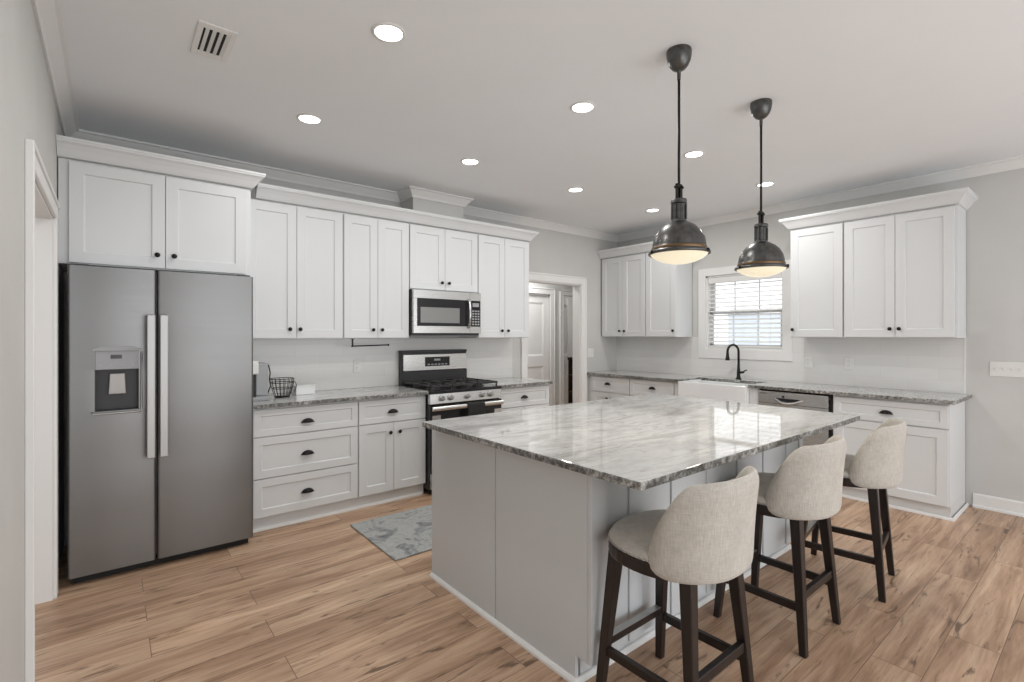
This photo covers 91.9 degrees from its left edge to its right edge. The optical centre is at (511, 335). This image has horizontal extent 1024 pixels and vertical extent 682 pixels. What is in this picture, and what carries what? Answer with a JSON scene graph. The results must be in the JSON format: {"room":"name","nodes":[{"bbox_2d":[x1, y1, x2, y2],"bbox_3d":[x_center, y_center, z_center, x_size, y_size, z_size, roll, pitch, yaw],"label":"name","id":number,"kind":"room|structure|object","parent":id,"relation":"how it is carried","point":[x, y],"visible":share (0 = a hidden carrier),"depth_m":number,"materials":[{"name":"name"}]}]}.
{"room":"kitchen","nodes":[
{"label":"kitchen","id":0,"kind":"room"},
{"bbox_2d":[0,0,63,681],"bbox_3d":[-0.948,0.016,0.687,0.130,2.762,6.600,0,0,-39],"label":"wall","id":1,"kind":"structure","parent":0,"point":[28,109],"depth_m":1.60,"materials":[{"name":"paint"}]},
{"bbox_2d":[24,138,59,681],"bbox_3d":[-2.099,0.346,2.232,0.026,2.102,1.177,0,0,-39],"label":"trim","id":2,"kind":"structure","parent":1,"relation":"attached to","point":[34,168],"depth_m":1.78,"materials":[{"name":"white paint"}]},
{"bbox_2d":[35,182,52,603],"bbox_3d":[-2.160,0.388,2.185,0.132,2.018,1.013,0,0,-39],"label":"trim","id":3,"kind":"structure","parent":1,"relation":"attached to","point":[43,217],"depth_m":2.59,"materials":[{"name":"white paint"}]},
{"bbox_2d":[64,158,616,544],"bbox_3d":[-0.849,0.016,5.099,5.839,2.762,0.130,0,0,-39],"label":"wall","id":4,"kind":"structure","parent":0,"point":[550,252],"depth_m":6.13,"materials":[{"name":"paint"}]},
{"bbox_2d":[250,198,342,338],"bbox_3d":[-1.783,-0.497,4.006,0.733,1.052,0.368,0,0,-39],"label":"upper cabinet","id":5,"kind":"object","parent":4,"relation":"attached to","point":[297,251],"visible":0.88,"depth_m":3.88,"materials":[{"name":"paint"}]},
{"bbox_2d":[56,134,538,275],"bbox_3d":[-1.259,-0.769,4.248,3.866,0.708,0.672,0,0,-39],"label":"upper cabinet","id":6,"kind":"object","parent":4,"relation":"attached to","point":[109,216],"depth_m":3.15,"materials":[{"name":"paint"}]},
{"bbox_2d":[342,213,408,338],"bbox_3d":[-1.263,-0.497,4.428,0.603,1.052,0.368,0,0,-39],"label":"upper cabinet","id":7,"kind":"object","parent":4,"relation":"attached to","point":[375,250],"visible":0.97,"depth_m":4.30,"materials":[{"name":"paint"}]},
{"bbox_2d":[351,339,388,346],"bbox_3d":[-1.263,0.067,4.422,0.353,0.075,0.040,0,0,-39],"label":"paper towel bar","id":8,"kind":"object","parent":7,"relation":"attached to","point":[352,339],"visible":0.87,"depth_m":4.39,"materials":[{"name":"black metal"}]},
{"bbox_2d":[253,338,511,393],"bbox_3d":[-1.101,0.256,4.804,2.838,0.454,0.010,0,0,-39],"label":"tile backsplash","id":9,"kind":"structure","parent":4,"relation":"attached to","point":[327,364],"depth_m":4.55,"materials":[{"name":"white tile"}]},
{"bbox_2d":[353,359,360,371],"bbox_3d":[-1.417,0.282,4.536,0.072,0.116,0.008,0,0,-39],"label":"wall outlet","id":10,"kind":"object","parent":9,"relation":"attached to","point":[356,363],"visible":1,"depth_m":4.53,"materials":[{"name":"white plastic"}]},
{"bbox_2d":[401,197,462,229],"bbox_3d":[-0.787,-1.219,4.902,0.560,0.292,0.255,0,0,-39],"label":"trim","id":11,"kind":"structure","parent":4,"relation":"attached to","point":[414,203],"depth_m":4.77,"materials":[{"name":"paint"}]},
{"bbox_2d":[408,223,476,292],"bbox_3d":[-0.733,-0.722,4.857,0.758,0.602,0.368,0,0,-39],"label":"upper cabinet","id":12,"kind":"object","parent":4,"relation":"attached to","point":[440,259],"visible":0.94,"depth_m":4.72,"materials":[{"name":"paint"}]},
{"bbox_2d":[409,289,480,335],"bbox_3d":[-0.709,-0.202,4.830,0.750,0.427,0.439,0,0,-39],"label":"microwave","id":13,"kind":"object","parent":12,"relation":"attached to","point":[431,312],"visible":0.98,"depth_m":4.67,"materials":[{"name":"grey metal"}]},
{"bbox_2d":[460,234,528,337],"bbox_3d":[-0.171,-0.497,5.312,0.683,1.052,0.368,0,0,-39],"label":"upper cabinet","id":14,"kind":"object","parent":4,"relation":"attached to","point":[502,263],"visible":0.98,"depth_m":5.19,"materials":[{"name":"paint"}]},
{"bbox_2d":[521,272,586,402],"bbox_3d":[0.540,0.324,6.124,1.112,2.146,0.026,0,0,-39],"label":"trim","id":15,"kind":"structure","parent":4,"relation":"attached to","point":[536,276],"depth_m":6.41,"materials":[{"name":"white paint"}]},
{"bbox_2d":[35,488,1023,681],"bbox_3d":[0.729,1.427,3.977,10.000,0.060,9.600,0,0,-39],"label":"floor","id":16,"kind":"structure","parent":0,"point":[315,600],"depth_m":2.42,"materials":[{"name":"brown wood"}]},
{"bbox_2d":[67,263,252,583],"bbox_3d":[-2.279,0.499,3.254,0.926,1.795,0.745,0,0,-39],"label":"refrigerator","id":17,"kind":"object","parent":16,"relation":"on","point":[160,364],"visible":1,"depth_m":2.95,"materials":[{"name":"grey metal"}]},
{"bbox_2d":[253,400,357,528],"bbox_3d":[-1.695,0.956,3.918,0.761,0.882,0.616,0,0,-39],"label":"base cabinet","id":18,"kind":"object","parent":16,"relation":"on","point":[305,457],"visible":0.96,"depth_m":3.69,"materials":[{"name":"paint"}]},
{"bbox_2d":[253,385,428,408],"bbox_3d":[-1.454,0.498,4.102,1.375,0.030,0.633,0,0,-39],"label":"countertop","id":19,"kind":"structure","parent":18,"relation":"on","point":[365,393],"depth_m":3.96,"materials":[{"name":"stone"}]},
{"bbox_2d":[253,360,271,400],"bbox_3d":[-1.905,0.336,3.716,0.179,0.295,0.210,0,0,-39],"label":"coffee maker","id":20,"kind":"object","parent":19,"relation":"on","point":[260,370],"visible":0.59,"depth_m":3.68,"materials":[{"name":"grey plastic"}]},
{"bbox_2d":[270,377,296,397],"bbox_3d":[-1.793,0.408,3.864,0.176,0.146,0.176,0,0,13],"label":"wire basket","id":21,"kind":"object","parent":19,"relation":"on","point":[291,378],"visible":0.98,"depth_m":3.86,"materials":[{"name":"black metal"}]},
{"bbox_2d":[293,384,314,394],"bbox_3d":[-1.704,0.446,4.065,0.154,0.074,0.084,0,0,-39],"label":"box","id":22,"kind":"object","parent":19,"relation":"on","point":[306,388],"visible":0.88,"depth_m":4.03,"materials":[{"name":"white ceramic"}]},
{"bbox_2d":[253,492,421,532],"bbox_3d":[-1.316,1.386,3.918,1.349,0.022,0.013,0,0,-39],"label":"trim","id":23,"kind":"structure","parent":16,"relation":"on","point":[418,493],"depth_m":3.85,"materials":[{"name":"white paint"}]},
{"bbox_2d":[356,395,424,505],"bbox_3d":[-1.161,0.956,4.349,0.608,0.882,0.618,0,0,-39],"label":"base cabinet","id":24,"kind":"object","parent":16,"relation":"on","point":[391,433],"visible":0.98,"depth_m":4.11,"materials":[{"name":"paint"}]},
{"bbox_2d":[350,504,431,560],"bbox_3d":[-0.526,1.391,3.694,1.105,0.009,0.740,0,0,-39],"label":"rug","id":25,"kind":"object","parent":16,"relation":"on","point":[404,534],"visible":0.48,"depth_m":3.50,"materials":[{"name":"grey fabric"}]},
{"bbox_2d":[399,349,503,493],"bbox_3d":[-0.590,0.773,4.732,0.782,1.248,0.727,0,0,-39],"label":"gas range","id":26,"kind":"object","parent":16,"relation":"on","point":[442,373],"visible":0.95,"depth_m":4.67,"materials":[{"name":"grey metal"}]},
{"bbox_2d":[403,384,501,394],"bbox_3d":[-0.597,0.498,4.740,0.779,0.027,0.625,0,0,-39],"label":"cooktop","id":27,"kind":"object","parent":26,"relation":"in","point":[475,388],"depth_m":4.55,"materials":[{"name":"black metal"}]},
{"bbox_2d":[466,401,484,415],"bbox_3d":[-0.331,0.740,4.490,0.191,0.274,0.048,0,0,-39],"label":"dish towel","id":28,"kind":"object","parent":26,"relation":"hanging from","point":[474,408],"visible":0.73,"depth_m":4.47,"materials":[{"name":"black fabric"}]},
{"bbox_2d":[501,384,548,411],"bbox_3d":[-0.049,0.956,5.251,0.700,0.882,0.618,0,0,-39],"label":"base cabinet","id":29,"kind":"object","parent":16,"relation":"on","point":[534,396],"visible":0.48,"depth_m":5.04,"materials":[{"name":"paint"}]},
{"bbox_2d":[485,377,553,387],"bbox_3d":[-0.033,0.498,5.253,0.727,0.030,0.633,0,0,-39],"label":"countertop","id":30,"kind":"structure","parent":29,"relation":"on","point":[508,382],"depth_m":5.16,"materials":[{"name":"stone"}]},
{"bbox_2d":[568,357,572,403],"bbox_3d":[1.209,0.917,9.579,0.724,0.960,0.300,0,0,-39],"label":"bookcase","id":31,"kind":"object","parent":16,"relation":"on","point":[570,362],"visible":0.06,"depth_m":9.69,"materials":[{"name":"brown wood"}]},
{"bbox_2d":[589,375,630,400],"bbox_3d":[1.424,0.956,6.421,0.618,0.882,0.670,0,0,-39],"label":"base cabinet","id":32,"kind":"object","parent":16,"relation":"on","point":[600,387],"visible":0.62,"depth_m":6.25,"materials":[{"name":"paint"}]},
{"bbox_2d":[429,430,802,681],"bbox_3d":[0.705,0.955,3.031,2.048,0.884,1.229,0,0,-39],"label":"kitchen island","id":33,"kind":"object","parent":16,"relation":"on","point":[522,542],"visible":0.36,"depth_m":2.24,"materials":[{"name":"paint"}]},
{"bbox_2d":[422,393,859,490],"bbox_3d":[0.797,0.498,2.874,2.153,0.030,1.470,0,0,-39],"label":"island countertop","id":34,"kind":"structure","parent":33,"relation":"on","point":[645,441],"depth_m":2.46,"materials":[{"name":"stone"}]},
{"bbox_2d":[630,378,673,395],"bbox_3d":[1.828,0.956,5.922,0.618,0.882,0.610,0,0,-39],"label":"base cabinet","id":35,"kind":"object","parent":16,"relation":"on","point":[637,386],"visible":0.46,"depth_m":5.76,"materials":[{"name":"paint"}]},
{"bbox_2d":[596,466,758,681],"bbox_3d":[0.631,0.935,1.850,0.507,0.924,0.505,0,0,-39],"label":"counter stool","id":36,"kind":"object","parent":16,"relation":"on","point":[705,536],"visible":1,"depth_m":1.66,"materials":[{"name":"fabric"}]},
{"bbox_2d":[674,382,758,403],"bbox_3d":[2.310,0.956,5.328,0.618,0.882,0.915,0,0,-39],"label":"base cabinet","id":37,"kind":"object","parent":16,"relation":"on","point":[753,391],"visible":0.02,"depth_m":4.84,"materials":[{"name":"paint"}]},
{"bbox_2d":[713,435,846,658],"bbox_3d":[1.316,0.935,2.410,0.507,0.924,0.505,0,0,-39],"label":"counter stool","id":38,"kind":"object","parent":16,"relation":"on","point":[808,484],"visible":0.86,"depth_m":2.19,"materials":[{"name":"fabric"}]},
{"bbox_2d":[758,389,832,445],"bbox_3d":[2.787,0.960,4.721,0.624,0.875,0.622,0,0,-39],"label":"dishwasher","id":39,"kind":"object","parent":16,"relation":"on","point":[778,398],"visible":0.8,"depth_m":4.46,"materials":[{"name":"grey metal"}]},
{"bbox_2d":[804,418,906,602],"bbox_3d":[1.955,0.935,2.859,0.505,0.924,0.507,0,0,43],"label":"counter stool","id":40,"kind":"object","parent":16,"relation":"on","point":[877,466],"visible":0.71,"depth_m":2.63,"materials":[{"name":"fabric"}]},
{"bbox_2d":[833,395,964,517],"bbox_3d":[3.242,0.956,4.179,0.616,0.882,0.774,0,0,-39],"label":"base cabinet","id":41,"kind":"object","parent":16,"relation":"on","point":[933,476],"visible":0.73,"depth_m":3.88,"materials":[{"name":"paint"}]},
{"bbox_2d":[587,370,971,404],"bbox_3d":[2.359,0.498,5.256,0.633,0.030,3.645,0,0,-39],"label":"countertop","id":42,"kind":"structure","parent":41,"relation":"on","point":[868,392],"depth_m":4.50,"materials":[{"name":"stone"}]},
{"bbox_2d":[678,379,749,403],"bbox_3d":[2.217,0.634,5.248,0.457,0.266,0.742,0,0,-39],"label":"sink","id":43,"kind":"object","parent":42,"relation":"in","point":[698,388],"visible":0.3,"depth_m":5.11,"materials":[{"name":"white ceramic"}]},
{"bbox_2d":[725,344,746,378],"bbox_3d":[2.431,0.288,5.407,0.223,0.389,0.118,0,0,5],"label":"kitchen faucet","id":44,"kind":"object","parent":42,"relation":"on","point":[727,358],"visible":1,"depth_m":5.41,"materials":[{"name":"black metal"}]},
{"bbox_2d":[60,0,1023,234],"bbox_3d":[0.729,-1.405,3.977,10.000,0.080,9.600,0,0,-39],"label":"ceiling","id":45,"kind":"structure","parent":0,"point":[863,93],"depth_m":2.77,"materials":[{"name":"paint"}]},
{"bbox_2d":[190,20,237,62],"bbox_3d":[-1.389,-1.360,2.305,0.152,0.010,0.304,0,0,-39],"label":"ceiling vent","id":46,"kind":"object","parent":45,"relation":"in","point":[210,40],"visible":1,"depth_m":2.29,"materials":[{"name":"white plastic"}]},
{"bbox_2d":[296,113,321,123],"bbox_3d":[-1.277,-1.361,3.124,0.152,0.007,0.152,0,0,-39],"label":"recessed light","id":47,"kind":"object","parent":45,"relation":"in","point":[307,118],"visible":1,"depth_m":3.11,"materials":[{"name":"white plastic"}]},
{"bbox_2d":[371,22,405,42],"bbox_3d":[-0.556,-1.361,2.235,0.152,0.007,0.152,0,0,-39],"label":"recessed light","id":48,"kind":"object","parent":45,"relation":"in","point":[387,32],"visible":1,"depth_m":2.23,"materials":[{"name":"white plastic"}]},
{"bbox_2d":[460,158,479,164],"bbox_3d":[-0.329,-1.361,3.892,0.152,0.007,0.152,0,0,-39],"label":"recessed light","id":49,"kind":"object","parent":45,"relation":"in","point":[467,161],"visible":1,"depth_m":3.88,"materials":[{"name":"white plastic"}]},
{"bbox_2d":[567,187,583,191],"bbox_3d":[0.596,-1.361,4.641,0.152,0.007,0.152,0,0,-39],"label":"recessed light","id":50,"kind":"object","parent":45,"relation":"in","point":[573,189],"visible":1,"depth_m":4.63,"materials":[{"name":"white plastic"}]},
{"bbox_2d":[570,101,595,112],"bbox_3d":[0.423,-1.361,2.964,0.152,0.007,0.152,0,0,-39],"label":"recessed light","id":51,"kind":"object","parent":45,"relation":"in","point":[581,106],"visible":1,"depth_m":2.96,"materials":[{"name":"white plastic"}]},
{"bbox_2d":[646,208,659,211],"bbox_3d":[1.536,-1.361,5.403,0.152,0.007,0.152,0,0,-39],"label":"recessed light","id":52,"kind":"object","parent":45,"relation":"in","point":[651,209],"visible":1,"depth_m":5.41,"materials":[{"name":"white plastic"}]},
{"bbox_2d":[648,44,710,264],"bbox_3d":[0.803,-0.853,2.376,0.286,1.024,0.292,0,0,-39],"label":"pendant light","id":53,"kind":"object","parent":45,"relation":"hanging from","point":[679,241],"visible":1,"depth_m":2.32,"materials":[{"name":"grey metal"}]},
{"bbox_2d":[683,150,704,157],"bbox_3d":[1.371,-1.361,3.732,0.152,0.007,0.152,0,0,-39],"label":"recessed light","id":54,"kind":"object","parent":45,"relation":"in","point":[695,153],"visible":1,"depth_m":3.73,"materials":[{"name":"white plastic"}]},
{"bbox_2d":[734,98,788,276],"bbox_3d":[1.463,-0.853,2.904,0.286,1.024,0.292,0,0,-39],"label":"pendant light","id":55,"kind":"object","parent":45,"relation":"hanging from","point":[762,258],"visible":1,"depth_m":2.85,"materials":[{"name":"grey metal"}]},
{"bbox_2d":[756,181,774,186],"bbox_3d":[2.288,-1.361,4.475,0.152,0.007,0.152,0,0,-39],"label":"recessed light","id":56,"kind":"object","parent":45,"relation":"in","point":[768,183],"visible":0.92,"depth_m":4.47,"materials":[{"name":"white plastic"}]},
{"bbox_2d":[529,283,572,405],"bbox_3d":[0.673,0.016,7.858,5.200,2.762,0.100,0,0,-39],"label":"wall","id":57,"kind":"structure","parent":0,"point":[557,287],"depth_m":7.82,"materials":[{"name":"paint"}]},
{"bbox_2d":[528,294,548,403],"bbox_3d":[0.253,0.382,7.514,0.792,2.010,0.035,0,0,-39],"label":"door","id":58,"kind":"structure","parent":57,"relation":"in","point":[538,339],"depth_m":7.63,"materials":[{"name":"white paint"}]},
{"bbox_2d":[529,287,555,405],"bbox_3d":[0.291,0.334,7.467,0.992,2.126,0.026,0,0,-39],"label":"trim","id":59,"kind":"structure","parent":57,"relation":"attached to","point":[537,290],"depth_m":7.74,"materials":[{"name":"white paint"}]},
{"bbox_2d":[559,290,572,404],"bbox_3d":[1.081,0.338,8.107,0.831,2.119,0.026,0,0,-39],"label":"trim","id":60,"kind":"structure","parent":57,"relation":"attached to","point":[562,293],"depth_m":7.86,"materials":[{"name":"white paint"}]},
{"bbox_2d":[564,297,571,403],"bbox_3d":[0.902,0.382,8.241,0.106,2.010,0.620,0,0,16],"label":"door","id":61,"kind":"structure","parent":57,"relation":"in","point":[566,358],"depth_m":8.37,"materials":[{"name":"white paint"}]},
{"bbox_2d":[537,294,572,356],"bbox_3d":[0.484,0.016,8.091,5.200,2.762,2.900,0,0,-39],"label":"wall","id":62,"kind":"structure","parent":0,"point":[570,299],"depth_m":10.44,"materials":[{"name":"paint"}]},
{"bbox_2d":[617,168,1023,505],"bbox_3d":[3.547,0.016,4.414,0.130,2.762,6.730,0,0,-39],"label":"wall","id":63,"kind":"structure","parent":0,"point":[994,414],"depth_m":3.98,"materials":[{"name":"paint"}]},
{"bbox_2d":[31,0,1023,241],"bbox_3d":[1.320,-1.326,2.525,5.709,0.078,6.600,0,0,-39],"label":"trim","id":64,"kind":"structure","parent":63,"relation":"attached to","point":[47,13],"depth_m":4.13,"materials":[{"name":"white paint"}]},
{"bbox_2d":[602,252,646,336],"bbox_3d":[1.542,-0.500,6.474,0.368,1.045,0.700,0,0,-39],"label":"upper cabinet","id":65,"kind":"object","parent":63,"relation":"attached to","point":[623,277],"visible":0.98,"depth_m":6.35,"materials":[{"name":"paint"}]},
{"bbox_2d":[646,252,691,336],"bbox_3d":[1.898,-0.500,6.035,0.368,1.045,0.426,0,0,-39],"label":"upper cabinet","id":66,"kind":"object","parent":63,"relation":"attached to","point":[668,286],"visible":0.88,"depth_m":5.91,"materials":[{"name":"paint"}]},
{"bbox_2d":[597,241,652,258],"bbox_3d":[1.681,-1.073,6.274,0.424,0.099,1.221,0,0,-39],"label":"crown molding","id":67,"kind":"structure","parent":66,"relation":"attached to","point":[642,247],"depth_m":6.29,"materials":[{"name":"paint"}]},
{"bbox_2d":[698,259,791,360],"bbox_3d":[2.611,-0.256,5.554,0.150,1.051,1.046,0,0,-39],"label":"window","id":68,"kind":"structure","parent":63,"relation":"in","point":[784,353],"depth_m":5.59,"materials":[{"name":"white paint"}]},
{"bbox_2d":[708,272,781,347],"bbox_3d":[2.592,-0.266,5.538,0.053,0.810,0.822,0,0,-39],"label":"window blind","id":69,"kind":"object","parent":68,"relation":"attached to","point":[738,278],"visible":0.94,"depth_m":5.51,"materials":[{"name":"white plastic"}]},
{"bbox_2d":[617,337,963,393],"bbox_3d":[2.591,0.253,5.483,0.010,0.461,3.605,0,0,-39],"label":"tile backsplash","id":70,"kind":"structure","parent":63,"relation":"attached to","point":[918,364],"depth_m":4.82,"materials":[{"name":"white tile"}]},
{"bbox_2d":[804,356,811,367],"bbox_3d":[2.982,0.272,4.985,0.008,0.116,0.072,0,0,-39],"label":"wall outlet","id":71,"kind":"object","parent":70,"relation":"attached to","point":[807,359],"visible":1,"depth_m":4.99,"materials":[{"name":"white plastic"}]},
{"bbox_2d":[844,357,852,369],"bbox_3d":[3.203,0.270,4.712,0.008,0.116,0.072,0,0,-39],"label":"wall outlet","id":72,"kind":"object","parent":70,"relation":"attached to","point":[848,361],"visible":1,"depth_m":4.71,"materials":[{"name":"white plastic"}]},
{"bbox_2d":[790,222,843,337],"bbox_3d":[2.957,-0.500,4.728,0.368,1.045,0.450,0,0,-39],"label":"upper cabinet","id":73,"kind":"object","parent":63,"relation":"attached to","point":[817,252],"visible":0.95,"depth_m":4.62,"materials":[{"name":"paint"}]},
{"bbox_2d":[844,204,965,337],"bbox_3d":[3.343,-0.500,4.252,0.368,1.045,0.772,0,0,-39],"label":"upper cabinet","id":74,"kind":"object","parent":63,"relation":"attached to","point":[905,273],"visible":1,"depth_m":4.11,"materials":[{"name":"paint"}]},
{"bbox_2d":[778,187,978,229],"bbox_3d":[3.187,-1.073,4.417,0.422,0.099,1.375,0,0,-39],"label":"crown molding","id":75,"kind":"structure","parent":74,"relation":"on","point":[965,197],"depth_m":4.17,"materials":[{"name":"paint"}]},
{"bbox_2d":[842,494,968,521],"bbox_3d":[3.278,1.386,4.193,0.563,0.022,0.795,0,0,-39],"label":"trim","id":76,"kind":"structure","parent":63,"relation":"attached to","point":[966,505],"depth_m":3.91,"materials":[{"name":"white paint"}]},
{"bbox_2d":[964,338,965,393],"bbox_3d":[3.728,0.253,4.078,0.012,0.461,0.010,0,0,-39],"label":"trim","id":77,"kind":"structure","parent":63,"relation":"attached to","point":[964,338],"depth_m":4.07,"materials":[{"name":"white paint"}]},
{"bbox_2d":[973,493,1023,516],"bbox_3d":[4.679,1.341,2.892,0.028,0.112,2.940,0,0,-39],"label":"baseboard","id":78,"kind":"structure","parent":63,"relation":"attached to","point":[992,503],"depth_m":3.91,"materials":[{"name":"white paint"}]},
{"bbox_2d":[990,362,1023,377],"bbox_3d":[3.882,0.268,3.886,0.016,0.115,0.184,0,0,-39],"label":"light switch","id":79,"kind":"object","parent":63,"relation":"attached to","point":[1003,369],"visible":1,"depth_m":3.88,"materials":[{"name":"white plastic"}]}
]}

